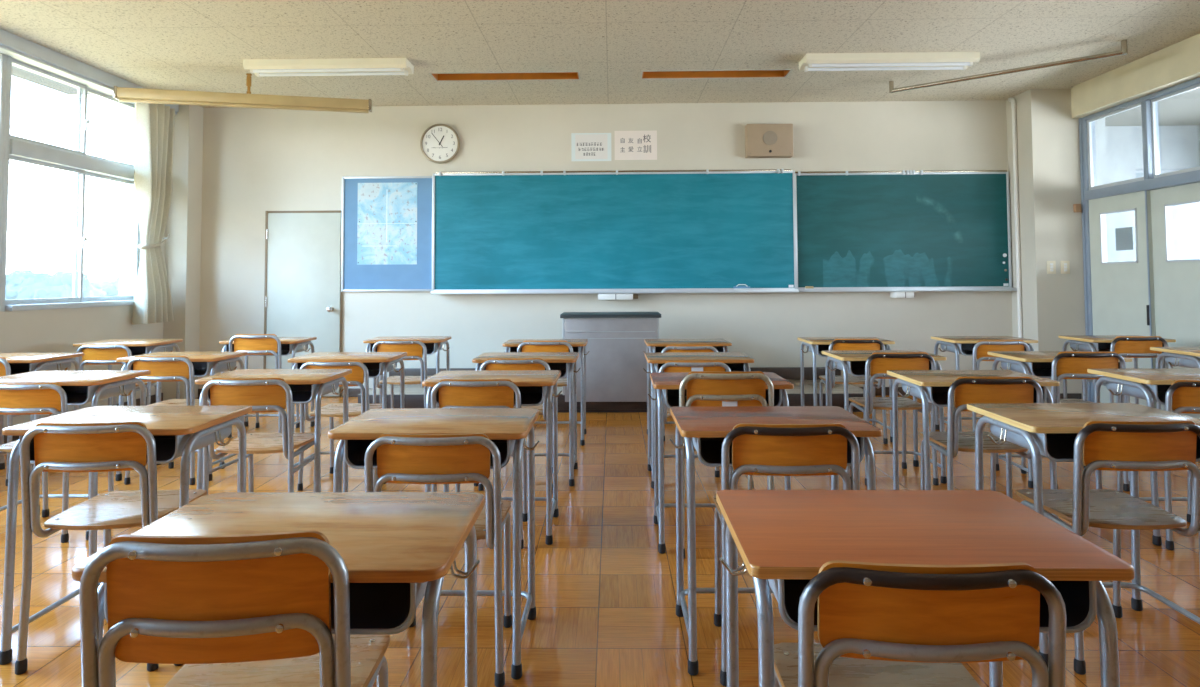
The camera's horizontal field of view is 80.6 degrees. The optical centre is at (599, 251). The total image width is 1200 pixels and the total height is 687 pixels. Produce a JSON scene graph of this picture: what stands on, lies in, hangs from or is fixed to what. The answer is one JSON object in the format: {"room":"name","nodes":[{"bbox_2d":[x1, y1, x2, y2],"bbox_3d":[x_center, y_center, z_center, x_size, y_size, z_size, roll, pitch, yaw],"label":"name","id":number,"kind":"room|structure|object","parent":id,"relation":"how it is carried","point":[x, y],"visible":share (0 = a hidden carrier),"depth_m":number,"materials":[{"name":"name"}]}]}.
{"room":"classroom","nodes":[
{"label":"classroom","id":0,"kind":"room"},
{"bbox_2d":[0,64,164,427],"bbox_3d":[-4.555,-0.183,2.738,0.300,2.980,9.100,0,-2,1],"label":"wall","id":1,"kind":"structure","parent":0,"point":[49,330],"depth_m":6.08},
{"bbox_2d":[0,53,6,311],"bbox_3d":[-4.430,-0.561,4.383,0.160,1.935,1.640,0,-2,1],"label":"window","id":2,"kind":"structure","parent":1,"relation":"in","point":[3,58],"depth_m":5.19,"materials":[{"name":"metal"}]},
{"bbox_2d":[0,55,141,311],"bbox_3d":[-4.402,-0.495,6.021,0.160,1.935,1.640,0,-2,1],"label":"window","id":3,"kind":"structure","parent":1,"relation":"in","point":[16,148],"depth_m":5.94,"materials":[{"name":"metal"}]},
{"bbox_2d":[0,29,178,114],"bbox_3d":[-4.355,-1.613,2.667,0.120,0.130,8.850,0,-2,1],"label":"trim","id":4,"kind":"structure","parent":1,"relation":"attached to","point":[12,45],"depth_m":5.58,"materials":[{"name":"metal"}]},
{"bbox_2d":[132,103,174,324],"bbox_3d":[-4.220,-0.362,6.694,0.196,2.082,0.511,0,-2,1],"label":"curtain","id":5,"kind":"object","parent":1,"relation":"hanging from","point":[154,123],"visible":0.99,"depth_m":6.58,"materials":[{"name":"fabric"}]},
{"bbox_2d":[0,0,1199,125],"bbox_3d":[1.271,-1.743,3.301,11.950,0.120,10.700,0,-2,1],"label":"ceiling","id":6,"kind":"structure","parent":0,"point":[188,45],"depth_m":5.38,"materials":[{"name":"paint"}]},
{"bbox_2d":[113,73,371,112],"bbox_3d":[-3.054,-1.399,6.149,2.044,0.293,0.100,0,-2,-13],"label":"case","id":7,"kind":"object","parent":6,"relation":"hanging from","point":[123,94],"visible":1,"depth_m":6.11,"materials":[{"name":"metal"}]},
{"bbox_2d":[243,58,413,76],"bbox_3d":[-2.235,-1.515,5.850,1.330,0.094,0.230,0,-2,1],"label":"ceiling light","id":8,"kind":"object","parent":6,"relation":"attached to","point":[332,66],"visible":1,"depth_m":5.75,"materials":[{"name":"plastic"}]},
{"bbox_2d":[429,71,580,81],"bbox_3d":[-0.831,-1.635,6.261,1.309,0.176,0.254,0,-2,1],"label":"recessed light","id":9,"kind":"object","parent":6,"relation":"in","point":[549,75],"visible":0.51,"depth_m":6.36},
{"bbox_2d":[640,69,792,79],"bbox_3d":[1.011,-1.646,6.229,1.304,0.176,0.254,0,-2,1],"label":"recessed light","id":10,"kind":"object","parent":6,"relation":"in","point":[744,73],"visible":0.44,"depth_m":6.33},
{"bbox_2d":[799,52,979,71],"bbox_3d":[2.349,-1.542,5.777,1.380,0.094,0.240,0,-2,1],"label":"ceiling light","id":11,"kind":"object","parent":6,"relation":"attached to","point":[897,60],"visible":1,"depth_m":5.67,"materials":[{"name":"metal"}]},
{"bbox_2d":[889,40,1127,92],"bbox_3d":[3.337,-1.533,5.940,1.756,0.108,0.040,-2,-3,39],"label":"rod","id":12,"kind":"object","parent":6,"relation":"hanging from","point":[1124,50],"visible":1,"depth_m":5.84,"materials":[{"name":"metal"}]},
{"bbox_2d":[0,396,1199,686],"bbox_3d":[-0.013,1.378,2.598,9.370,0.200,9.500,0,-2,1],"label":"floor","id":13,"kind":"structure","parent":0,"point":[606,595],"depth_m":2.80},
{"bbox_2d":[0,353,83,472],"bbox_3d":[-3.631,1.008,4.371,0.636,0.720,0.410,0,-2,1],"label":"school desk","id":14,"kind":"object","parent":13,"relation":"on","point":[19,363],"visible":0.44,"depth_m":4.40,"materials":[{"name":"wood"}]},
{"bbox_2d":[9,358,70,374],"bbox_3d":[-3.632,0.715,4.368,0.492,0.082,0.320,0,-2,1],"label":"tray","id":15,"kind":"object","parent":14,"relation":"on","point":[17,366],"depth_m":4.41,"materials":[{"name":"grey metal"}]},
{"bbox_2d":[0,382,113,542],"bbox_3d":[-2.620,0.962,3.368,0.418,0.721,0.424,0,-2,0],"label":"chair","id":16,"kind":"object","parent":13,"relation":"on","point":[50,397],"visible":0.62,"depth_m":3.20,"materials":[{"name":"orange wood"}]},
{"bbox_2d":[0,370,150,539],"bbox_3d":[-2.607,0.965,3.434,0.636,0.720,0.410,0,-2,1],"label":"school desk","id":17,"kind":"object","parent":13,"relation":"on","point":[81,387],"visible":0.58,"depth_m":3.45,"materials":[{"name":"wood"}]},
{"bbox_2d":[61,383,134,404],"bbox_3d":[-2.607,0.674,3.428,0.504,0.086,0.329,0,-2,1],"label":"tray","id":18,"kind":"object","parent":17,"relation":"on","point":[80,394],"depth_m":3.43,"materials":[{"name":"grey metal"}]},
{"bbox_2d":[15,421,206,674],"bbox_3d":[-1.558,0.900,2.306,0.418,0.749,0.424,0,-2,-2],"label":"chair","id":19,"kind":"object","parent":13,"relation":"on","point":[104,446],"visible":0.88,"depth_m":2.14,"materials":[{"name":"orange wood"}]},
{"bbox_2d":[76,344,156,408],"bbox_3d":[-3.556,1.037,5.233,0.418,0.731,0.424,0,-2,1],"label":"chair","id":20,"kind":"object","parent":13,"relation":"on","point":[94,354],"visible":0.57,"depth_m":5.07,"materials":[{"name":"orange wood"}]},
{"bbox_2d":[0,406,251,665],"bbox_3d":[-1.565,0.917,2.377,0.636,0.720,0.410,0,-2,1],"label":"school desk","id":21,"kind":"object","parent":13,"relation":"on","point":[177,431],"visible":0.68,"depth_m":2.31,"materials":[{"name":"wood"}]},
{"bbox_2d":[19,426,231,463],"bbox_3d":[-1.567,0.626,2.371,0.504,0.086,0.326,0,-2,1],"label":"tray","id":22,"kind":"object","parent":21,"relation":"on","point":[168,447],"depth_m":2.33,"materials":[{"name":"grey metal"}]},
{"bbox_2d":[73,339,182,410],"bbox_3d":[-3.612,1.050,5.420,0.636,0.720,0.410,0,-2,1],"label":"school desk","id":23,"kind":"object","parent":13,"relation":"on","point":[137,346],"visible":0.37,"depth_m":5.44,"materials":[{"name":"brown wood"}]},
{"bbox_2d":[80,343,172,356],"bbox_3d":[-3.614,0.759,5.414,0.504,0.086,0.326,0,-2,1],"label":"tray","id":24,"kind":"object","parent":23,"relation":"on","point":[136,348],"depth_m":5.42,"materials":[{"name":"grey metal"}]},
{"bbox_2d":[124,356,224,484],"bbox_3d":[-2.554,0.987,4.277,0.418,0.744,0.424,0,-2,2],"label":"chair","id":25,"kind":"object","parent":13,"relation":"on","point":[162,368],"visible":0.6,"depth_m":4.11,"materials":[{"name":"orange wood"}]},
{"bbox_2d":[115,352,247,480],"bbox_3d":[-2.580,1.003,4.383,0.636,0.720,0.410,0,-2,1],"label":"school desk","id":26,"kind":"object","parent":13,"relation":"on","point":[204,363],"visible":0.42,"depth_m":4.37,"materials":[{"name":"wood"}]},
{"bbox_2d":[125,361,235,376],"bbox_3d":[-2.583,0.712,4.377,0.504,0.086,0.328,0,-2,1],"label":"tray","id":27,"kind":"object","parent":26,"relation":"on","point":[201,369],"depth_m":4.38,"materials":[{"name":"grey metal"}]},
{"bbox_2d":[79,530,389,686],"bbox_3d":[-0.593,0.832,1.238,0.418,0.788,0.424,0,-2,-3],"label":"chair","id":28,"kind":"object","parent":13,"relation":"on","point":[243,610],"visible":1,"depth_m":1.07,"materials":[{"name":"orange wood"}]},
{"bbox_2d":[201,378,320,494],"bbox_3d":[-1.528,0.933,3.230,0.418,0.756,0.424,0,-2,2],"label":"chair","id":29,"kind":"object","parent":13,"relation":"on","point":[265,395],"visible":0.8,"depth_m":3.07,"materials":[{"name":"orange wood"}]},
{"bbox_2d":[228,334,299,437],"bbox_3d":[-2.598,1.019,5.497,0.418,0.778,0.424,0,-2,2],"label":"chair","id":30,"kind":"object","parent":13,"relation":"on","point":[254,344],"visible":0.58,"depth_m":5.33,"materials":[{"name":"orange wood"}]},
{"bbox_2d":[219,337,316,426],"bbox_3d":[-2.610,1.051,5.573,0.636,0.720,0.410,0,-2,1],"label":"school desk","id":31,"kind":"object","parent":13,"relation":"on","point":[289,345],"visible":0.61,"depth_m":5.61,"materials":[{"name":"wood"}]},
{"bbox_2d":[226,343,307,355],"bbox_3d":[-2.613,0.760,5.567,0.504,0.086,0.329,0,-2,1],"label":"tray","id":32,"kind":"object","parent":31,"relation":"on","point":[286,348],"depth_m":5.49,"materials":[{"name":"grey metal"}]},
{"bbox_2d":[195,369,351,491],"bbox_3d":[-1.576,0.960,3.447,0.636,0.720,0.410,0,-2,1],"label":"school desk","id":33,"kind":"object","parent":13,"relation":"on","point":[306,385],"visible":0.38,"depth_m":3.41,"materials":[{"name":"wood"}]},
{"bbox_2d":[207,382,338,403],"bbox_3d":[-1.578,0.669,3.441,0.504,0.086,0.326,0,-2,1],"label":"tray","id":34,"kind":"object","parent":33,"relation":"on","point":[301,393],"depth_m":3.45,"materials":[{"name":"grey metal"}]},
{"bbox_2d":[72,492,484,686],"bbox_3d":[-0.543,0.869,1.301,0.636,0.720,0.410,0,-2,1],"label":"school desk","id":35,"kind":"object","parent":13,"relation":"on","point":[397,549],"visible":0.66,"depth_m":1.30,"materials":[{"name":"wood"}]},
{"bbox_2d":[104,582,426,634],"bbox_3d":[-0.544,0.578,1.295,0.504,0.086,0.328,0,-2,1],"label":"tray","id":36,"kind":"object","parent":35,"relation":"on","point":[375,608],"depth_m":1.19,"materials":[{"name":"grey metal"}]},
{"bbox_2d":[297,360,381,490],"bbox_3d":[-1.488,0.984,4.138,0.418,0.728,0.424,0,-2,3],"label":"chair","id":37,"kind":"object","parent":13,"relation":"on","point":[359,370],"visible":0.56,"depth_m":3.98,"materials":[{"name":"orange wood"}]},
{"bbox_2d":[287,352,406,483],"bbox_3d":[-1.526,0.995,4.306,0.636,0.720,0.410,0,-2,1],"label":"school desk","id":38,"kind":"object","parent":13,"relation":"on","point":[377,363],"visible":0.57,"depth_m":4.27,"materials":[{"name":"wood"}]},
{"bbox_2d":[296,362,396,377],"bbox_3d":[-1.529,0.703,4.299,0.504,0.086,0.329,0,-2,1],"label":"tray","id":39,"kind":"object","parent":38,"relation":"on","point":[375,369],"depth_m":4.32,"materials":[{"name":"grey metal"}]},
{"bbox_2d":[372,340,430,407],"bbox_3d":[-1.458,1.023,5.317,0.418,0.744,0.424,0,-2,1],"label":"chair","id":40,"kind":"object","parent":13,"relation":"on","point":[415,349],"visible":0.62,"depth_m":5.15,"materials":[{"name":"orange wood"}]},
{"bbox_2d":[363,336,451,407],"bbox_3d":[-1.510,1.046,5.574,0.636,0.720,0.410,0,-2,0],"label":"school desk","id":41,"kind":"object","parent":13,"relation":"on","point":[433,344],"visible":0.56,"depth_m":5.58,"materials":[{"name":"wood"}]},
{"bbox_2d":[370,343,443,354],"bbox_3d":[-1.510,0.754,5.568,0.504,0.086,0.330,0,-2,1],"label":"tray","id":42,"kind":"object","parent":41,"relation":"on","point":[431,348],"depth_m":5.50,"materials":[{"name":"grey metal"}]},
{"bbox_2d":[328,408,538,679],"bbox_3d":[-0.516,0.908,2.295,0.636,0.720,0.410,0,-2,1],"label":"school desk","id":43,"kind":"object","parent":13,"relation":"on","point":[508,428],"visible":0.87,"depth_m":2.23,"materials":[{"name":"wood"}]},
{"bbox_2d":[344,440,514,468],"bbox_3d":[-0.519,0.617,2.289,0.504,0.086,0.329,0,-2,1],"label":"tray","id":44,"kind":"object","parent":43,"relation":"on","point":[354,450],"depth_m":2.19,"materials":[{"name":"grey metal"}]},
{"bbox_2d":[364,433,511,686],"bbox_3d":[-0.484,0.902,2.223,0.418,0.727,0.424,0,-2,1],"label":"chair","id":45,"kind":"object","parent":13,"relation":"on","point":[401,458],"visible":0.64,"depth_m":2.06,"materials":[{"name":"orange wood"}]},
{"bbox_2d":[431,379,527,548],"bbox_3d":[-0.539,0.939,3.273,0.418,0.739,0.424,0,-2,2],"label":"chair","id":46,"kind":"object","parent":13,"relation":"on","point":[453,393],"visible":0.43,"depth_m":3.11,"materials":[{"name":"orange wood"}]},
{"bbox_2d":[422,370,561,544],"bbox_3d":[-0.498,0.951,3.349,0.636,0.720,0.410,0,-2,1],"label":"school desk","id":47,"kind":"object","parent":13,"relation":"on","point":[533,385],"visible":0.64,"depth_m":3.31,"materials":[{"name":"wood"}]},
{"bbox_2d":[433,386,547,405],"bbox_3d":[-0.499,0.659,3.343,0.504,0.086,0.327,0,-2,1],"label":"tray","id":48,"kind":"object","parent":47,"relation":"on","point":[530,395],"depth_m":3.34,"materials":[{"name":"grey metal"}]},
{"bbox_2d":[478,358,552,490],"bbox_3d":[-0.470,0.973,4.121,0.418,0.737,0.424,0,-2,2],"label":"chair","id":49,"kind":"object","parent":13,"relation":"on","point":[491,363],"visible":0.31,"depth_m":3.95,"materials":[{"name":"orange wood"}]},
{"bbox_2d":[472,352,579,485],"bbox_3d":[-0.432,0.986,4.237,0.636,0.720,0.410,0,-2,1],"label":"school desk","id":50,"kind":"object","parent":13,"relation":"on","point":[563,362],"visible":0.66,"depth_m":4.20,"materials":[{"name":"wood"}]},
{"bbox_2d":[481,363,569,378],"bbox_3d":[-0.434,0.695,4.231,0.504,0.086,0.326,0,-2,1],"label":"tray","id":51,"kind":"object","parent":50,"relation":"on","point":[563,367],"depth_m":4.39,"materials":[{"name":"grey metal"}]},
{"bbox_2d":[502,339,588,445],"bbox_3d":[-0.395,1.026,5.226,0.636,0.720,0.410,0,-2,1],"label":"school desk","id":52,"kind":"object","parent":13,"relation":"on","point":[511,345],"visible":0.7,"depth_m":5.17,"materials":[{"name":"metal"}]},
{"bbox_2d":[358,379,862,411],"bbox_3d":[0.132,1.360,6.699,4.560,0.165,0.899,0,-2,1],"label":"platform","id":53,"kind":"object","parent":13,"relation":"on","point":[414,393],"visible":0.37,"depth_m":6.27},
{"bbox_2d":[560,312,660,401],"bbox_3d":[0.100,0.943,6.444,0.890,0.763,0.525,0,-2,1],"label":"lectern","id":54,"kind":"object","parent":53,"relation":"on","point":[616,360],"visible":0.84,"depth_m":6.20,"materials":[{"name":"metal"}]},
{"bbox_2d":[659,361,732,489],"bbox_3d":[0.525,0.969,4.024,0.418,0.728,0.424,0,-2,2],"label":"chair","id":55,"kind":"object","parent":13,"relation":"on","point":[669,366],"visible":0.31,"depth_m":3.85,"materials":[{"name":"orange wood"}]},
{"bbox_2d":[643,352,753,488],"bbox_3d":[0.577,0.979,4.180,0.636,0.720,0.410,0,-2,1],"label":"school desk","id":56,"kind":"object","parent":13,"relation":"on","point":[736,361],"visible":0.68,"depth_m":4.16,"materials":[{"name":"wood"}]},
{"bbox_2d":[648,372,793,553],"bbox_3d":[0.540,0.941,3.231,0.636,0.720,0.410,0,-2,1],"label":"school desk","id":57,"kind":"object","parent":13,"relation":"on","point":[667,384],"visible":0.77,"depth_m":3.11,"materials":[{"name":"metal"}]},
{"bbox_2d":[662,389,781,408],"bbox_3d":[0.537,0.649,3.225,0.504,0.086,0.329,0,-2,1],"label":"tray","id":58,"kind":"object","parent":57,"relation":"on","point":[671,396],"depth_m":3.20,"materials":[{"name":"grey metal"}]},
{"bbox_2d":[679,371,773,558],"bbox_3d":[0.538,0.905,3.146,0.418,0.784,0.424,0,-2,1],"label":"chair","id":59,"kind":"object","parent":13,"relation":"on","point":[704,388],"visible":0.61,"depth_m":2.98,"materials":[{"name":"orange wood"}]},
{"bbox_2d":[670,406,881,675],"bbox_3d":[0.549,0.903,2.302,0.636,0.720,0.410,0,-2,1],"label":"school desk","id":60,"kind":"object","parent":13,"relation":"on","point":[705,429],"visible":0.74,"depth_m":2.27,"materials":[{"name":"wood"}]},
{"bbox_2d":[692,437,863,466],"bbox_3d":[0.549,0.612,2.296,0.504,0.086,0.329,0,-2,1],"label":"tray","id":61,"kind":"object","parent":60,"relation":"on","point":[708,450],"depth_m":2.21,"materials":[{"name":"grey metal"}]},
{"bbox_2d":[713,423,859,685],"bbox_3d":[0.559,0.884,2.216,0.418,0.752,0.424,0,-2,1],"label":"chair","id":62,"kind":"object","parent":13,"relation":"on","point":[757,449],"visible":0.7,"depth_m":2.05,"materials":[{"name":"orange wood"}]},
{"bbox_2d":[797,337,894,441],"bbox_3d":[1.831,1.016,5.278,0.636,0.720,0.410,0,-2,1],"label":"school desk","id":63,"kind":"object","parent":13,"relation":"on","point":[816,345],"visible":0.55,"depth_m":5.27,"materials":[{"name":"metal"}]},
{"bbox_2d":[806,344,886,356],"bbox_3d":[1.828,0.725,5.272,0.504,0.086,0.329,0,-2,1],"label":"tray","id":64,"kind":"object","parent":63,"relation":"on","point":[817,348],"depth_m":5.22,"materials":[{"name":"grey metal"}]},
{"bbox_2d":[819,339,887,443],"bbox_3d":[1.841,1.001,5.202,0.418,0.744,0.424,0,-2,2],"label":"chair","id":65,"kind":"object","parent":13,"relation":"on","point":[837,344],"visible":0.54,"depth_m":5.04,"materials":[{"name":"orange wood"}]},
{"bbox_2d":[822,350,946,483],"bbox_3d":[1.698,0.976,4.251,0.636,0.720,0.410,0,-2,1],"label":"school desk","id":66,"kind":"object","parent":13,"relation":"on","point":[853,362],"visible":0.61,"depth_m":4.28,"materials":[{"name":"metal"}]},
{"bbox_2d":[833,361,936,376],"bbox_3d":[1.697,0.684,4.245,0.504,0.086,0.328,0,-2,1],"label":"tray","id":67,"kind":"object","parent":66,"relation":"on","point":[855,368],"depth_m":4.25,"materials":[{"name":"grey metal"}]},
{"bbox_2d":[849,352,938,485],"bbox_3d":[1.712,0.957,4.185,0.418,0.752,0.424,0,-2,0],"label":"chair","id":68,"kind":"object","parent":13,"relation":"on","point":[879,363],"visible":0.74,"depth_m":4.02,"materials":[{"name":"orange wood"}]},
{"bbox_2d":[774,560,1065,686],"bbox_3d":[0.513,0.851,1.237,0.418,0.739,0.424,0,-2,2],"label":"chair","id":69,"kind":"object","parent":13,"relation":"on","point":[880,624],"visible":0.98,"depth_m":1.07,"materials":[{"name":"orange wood"}]},
{"bbox_2d":[716,490,1134,686],"bbox_3d":[0.545,0.863,1.297,0.636,0.720,0.410,0,-2,1],"label":"school desk","id":70,"kind":"object","parent":13,"relation":"on","point":[783,539],"visible":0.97,"depth_m":1.23,"materials":[{"name":"laminate"}]},
{"bbox_2d":[768,579,1096,632],"bbox_3d":[0.542,0.572,1.291,0.504,0.086,0.329,0,-2,1],"label":"tray","id":71,"kind":"object","parent":70,"relation":"on","point":[1079,597],"depth_m":1.15,"materials":[{"name":"grey metal"}]},
{"bbox_2d":[887,370,1059,517],"bbox_3d":[1.711,0.936,3.271,0.636,0.720,0.410,0,-2,1],"label":"school desk","id":72,"kind":"object","parent":13,"relation":"on","point":[932,386],"visible":0.52,"depth_m":3.28,"materials":[{"name":"metal"}]},
{"bbox_2d":[902,384,1045,406],"bbox_3d":[1.708,0.645,3.265,0.504,0.086,0.329,0,-2,1],"label":"tray","id":73,"kind":"object","parent":72,"relation":"on","point":[936,395],"depth_m":3.24,"materials":[{"name":"grey metal"}]},
{"bbox_2d":[920,376,1042,490],"bbox_3d":[1.704,0.919,3.195,0.418,0.749,0.424,0,-2,2],"label":"chair","id":74,"kind":"object","parent":13,"relation":"on","point":[963,391],"visible":0.55,"depth_m":3.04,"materials":[{"name":"brown wood"}]},
{"bbox_2d":[931,336,1037,431],"bbox_3d":[2.881,1.012,5.310,0.636,0.720,0.410,0,-2,1],"label":"school desk","id":75,"kind":"object","parent":13,"relation":"on","point":[964,345],"visible":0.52,"depth_m":5.31,"materials":[{"name":"wood"}]},
{"bbox_2d":[941,343,1029,355],"bbox_3d":[2.879,0.721,5.304,0.504,0.086,0.328,0,-2,1],"label":"tray","id":76,"kind":"object","parent":75,"relation":"on","point":[966,349],"depth_m":5.34,"materials":[{"name":"grey metal"}]},
{"bbox_2d":[953,340,1029,431],"bbox_3d":[2.821,0.997,5.125,0.418,0.735,0.424,0,-2,0],"label":"chair","id":77,"kind":"object","parent":13,"relation":"on","point":[980,350],"visible":0.42,"depth_m":4.96,"materials":[{"name":"brown wood"}]},
{"bbox_2d":[987,351,1132,487],"bbox_3d":[2.686,0.966,4.144,0.636,0.720,0.410,0,-2,1],"label":"school desk","id":78,"kind":"object","parent":13,"relation":"on","point":[1035,363],"visible":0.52,"depth_m":4.16,"materials":[{"name":"wood"}]},
{"bbox_2d":[1001,361,1120,377],"bbox_3d":[2.684,0.675,4.138,0.504,0.086,0.328,0,-2,1],"label":"tray","id":79,"kind":"object","parent":78,"relation":"on","point":[1042,369],"depth_m":4.16,"materials":[{"name":"grey metal"}]},
{"bbox_2d":[1021,351,1129,491],"bbox_3d":[2.701,0.940,4.058,0.418,0.764,0.424,0,-2,2],"label":"chair","id":80,"kind":"object","parent":13,"relation":"on","point":[1066,365],"visible":0.49,"depth_m":3.89,"materials":[{"name":"brown wood"}]},
{"bbox_2d":[967,403,1199,667],"bbox_3d":[1.620,0.899,2.333,0.636,0.720,0.410,0,-2,1],"label":"school desk","id":81,"kind":"object","parent":13,"relation":"on","point":[1050,430],"visible":0.61,"depth_m":2.36,"materials":[{"name":"wood"}]},
{"bbox_2d":[990,424,1199,461],"bbox_3d":[1.619,0.608,2.327,0.504,0.086,0.327,0,-2,1],"label":"tray","id":82,"kind":"object","parent":81,"relation":"on","point":[1057,447],"depth_m":2.31,"materials":[{"name":"grey metal"}]},
{"bbox_2d":[1016,420,1199,674],"bbox_3d":[1.620,0.884,2.267,0.418,0.745,0.424,0,-2,1],"label":"chair","id":83,"kind":"object","parent":13,"relation":"on","point":[1100,445],"visible":0.91,"depth_m":2.11,"materials":[{"name":"brown wood"}]},
{"bbox_2d":[1058,335,1175,411],"bbox_3d":[3.882,1.007,5.313,0.636,0.720,0.410,0,-2,1],"label":"school desk","id":84,"kind":"object","parent":13,"relation":"on","point":[1090,343],"visible":0.34,"depth_m":5.37,"materials":[{"name":"wood"}]},
{"bbox_2d":[1070,340,1163,352],"bbox_3d":[3.880,0.713,5.310,0.492,0.082,0.320,0,-2,1],"label":"tray","id":85,"kind":"object","parent":84,"relation":"on","point":[1100,345],"depth_m":5.34,"materials":[{"name":"grey metal"}]},
{"bbox_2d":[1082,336,1167,409],"bbox_3d":[3.802,0.982,5.139,0.418,0.757,0.424,0,-2,1],"label":"chair","id":86,"kind":"object","parent":13,"relation":"on","point":[1125,346],"visible":0.52,"depth_m":4.97,"materials":[{"name":"brown wood"}]},
{"bbox_2d":[1087,368,1199,545],"bbox_3d":[2.717,0.932,3.294,0.636,0.720,0.410,0,-2,1],"label":"school desk","id":87,"kind":"object","parent":13,"relation":"on","point":[1149,384],"visible":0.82,"depth_m":3.29,"materials":[{"name":"wood"}]},
{"bbox_2d":[1106,376,1170,404],"bbox_3d":[2.716,0.640,3.288,0.504,0.086,0.327,0,-2,1],"label":"tray","id":88,"kind":"object","parent":87,"relation":"on","point":[1157,393],"depth_m":3.29,"materials":[{"name":"grey metal"}]},
{"bbox_2d":[1117,380,1199,549],"bbox_3d":[2.654,0.925,3.209,0.418,0.728,0.424,0,-2,2],"label":"chair","id":89,"kind":"object","parent":13,"relation":"on","point":[1183,396],"visible":0.45,"depth_m":3.05,"materials":[{"name":"brown wood"}]},
{"bbox_2d":[199,100,1012,396],"bbox_3d":[0.059,-0.024,7.307,9.370,2.980,0.200,0,-2,1],"label":"wall","id":90,"kind":"structure","parent":0,"point":[256,161],"depth_m":7.22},
{"bbox_2d":[162,105,202,400],"bbox_3d":[-4.219,-0.008,7.157,0.220,2.980,0.245,0,-2,1],"label":"column","id":91,"kind":"structure","parent":90,"relation":"attached to","point":[183,245],"depth_m":7.07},
{"bbox_2d":[263,210,341,396],"bbox_3d":[-3.030,0.528,7.186,0.790,1.900,0.104,0,-2,1],"label":"door","id":92,"kind":"structure","parent":90,"relation":"in","point":[303,294],"depth_m":7.22,"materials":[{"name":"paint"}]},
{"bbox_2d":[341,176,432,291],"bbox_3d":[-2.172,-0.182,7.237,0.943,1.180,0.030,0,-2,1],"label":"board","id":93,"kind":"object","parent":90,"relation":"attached to","point":[354,277],"visible":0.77,"depth_m":7.22,"materials":[{"name":"blue fabric"}]},
{"bbox_2d":[357,182,416,264],"bbox_3d":[-2.176,-0.288,7.232,0.614,0.840,0.006,0,-2,1],"label":"map","id":94,"kind":"object","parent":93,"relation":"attached to","point":[387,212],"visible":1,"depth_m":7.23},
{"bbox_2d":[420,124,459,163],"bbox_3d":[-1.641,-1.108,7.256,0.412,0.412,0.046,0,-2,1],"label":"wall clock","id":95,"kind":"object","parent":90,"relation":"attached to","point":[439,143],"visible":1,"depth_m":7.25,"materials":[{"name":"grey"}]},
{"bbox_2d":[198,367,911,396],"bbox_3d":[0.024,1.318,7.144,8.250,0.285,0.020,0,-2,1],"label":"baseboard","id":96,"kind":"structure","parent":90,"relation":"attached to","point":[784,372],"depth_m":7.11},
{"bbox_2d":[571,133,610,160],"bbox_3d":[-0.088,-1.071,7.248,0.410,0.290,0.007,0,-2,1],"label":"poster","id":97,"kind":"object","parent":90,"relation":"attached to","point":[584,146],"visible":1,"depth_m":7.25,"materials":[{"name":"paper"}]},
{"bbox_2d":[431,169,798,293],"bbox_3d":[0.135,-0.201,7.122,3.660,1.238,0.180,0,-2,1],"label":"chalkboard","id":98,"kind":"object","parent":90,"relation":"attached to","point":[624,231],"visible":1,"depth_m":7.13,"materials":[{"name":"metal"}]},
{"bbox_2d":[614,131,656,159],"bbox_3d":[0.366,-1.089,7.242,0.434,0.300,0.005,0,-2,1],"label":"poster","id":99,"kind":"object","parent":90,"relation":"attached to","point":[629,145],"visible":1,"depth_m":7.24,"materials":[{"name":"paper"}]},
{"bbox_2d":[745,124,792,157],"bbox_3d":[1.710,-1.120,7.157,0.464,0.330,0.131,0,-2,1],"label":"wall speaker","id":100,"kind":"object","parent":90,"relation":"attached to","point":[761,140],"visible":1,"depth_m":7.10,"materials":[{"name":"beige plastic"}]},
{"bbox_2d":[795,170,1016,291],"bbox_3d":[3.057,-0.211,7.100,2.180,1.218,0.125,0,-2,1],"label":"chalkboard","id":101,"kind":"object","parent":90,"relation":"attached to","point":[938,230],"visible":0.94,"depth_m":7.13,"materials":[{"name":"metal"}]},
{"bbox_2d":[1008,97,1022,337],"bbox_3d":[4.128,-0.064,7.006,0.048,2.992,0.126,-1,-2,13],"label":"conduit pipe","id":102,"kind":"object","parent":90,"relation":"attached to","point":[1012,100],"visible":0.93,"depth_m":6.97,"materials":[{"name":"white plastic"}]},
{"bbox_2d":[1006,89,1085,395],"bbox_3d":[4.378,-0.062,6.921,0.480,2.980,0.425,0,-2,1],"label":"column","id":103,"kind":"structure","parent":90,"relation":"attached to","point":[1048,151],"depth_m":6.74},
{"bbox_2d":[1095,118,1199,261],"bbox_3d":[5.955,-0.120,3.205,2.600,3.180,10.800,0,-2,1],"label":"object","id":104,"kind":"structure","parent":0,"point":[1119,149],"depth_m":8.43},
{"bbox_2d":[1071,33,1199,118],"bbox_3d":[4.527,-1.590,2.426,0.250,0.290,8.675,0,-2,1],"label":"beam","id":105,"kind":"structure","parent":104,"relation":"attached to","point":[1178,63],"depth_m":5.85,"materials":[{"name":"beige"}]},
{"bbox_3d":[4.541,-0.098,2.428,0.200,2.690,8.800,0,-2,1],"label":"wall","id":106,"kind":"structure","parent":0,"visible":0},
{"bbox_2d":[1079,77,1199,401],"bbox_3d":[4.611,0.041,5.901,0.120,2.690,1.592,0,-2,1],"label":"door frame","id":107,"kind":"structure","parent":106,"relation":"in","point":[1152,179],"depth_m":6.17,"materials":[{"name":"metal"}]},
{"bbox_2d":[1089,190,1155,407],"bbox_3d":[4.606,0.445,6.248,0.053,1.890,0.722,0,-2,1],"label":"door","id":108,"kind":"structure","parent":107,"relation":"attached to","point":[1122,292],"depth_m":6.20,"materials":[{"name":"grey paint"}]},
{"bbox_2d":[1150,182,1199,418],"bbox_3d":[4.635,0.416,5.521,0.046,1.890,0.775,0,-2,1],"label":"door","id":109,"kind":"structure","parent":107,"relation":"attached to","point":[1176,283],"depth_m":5.71,"materials":[{"name":"grey paint"}]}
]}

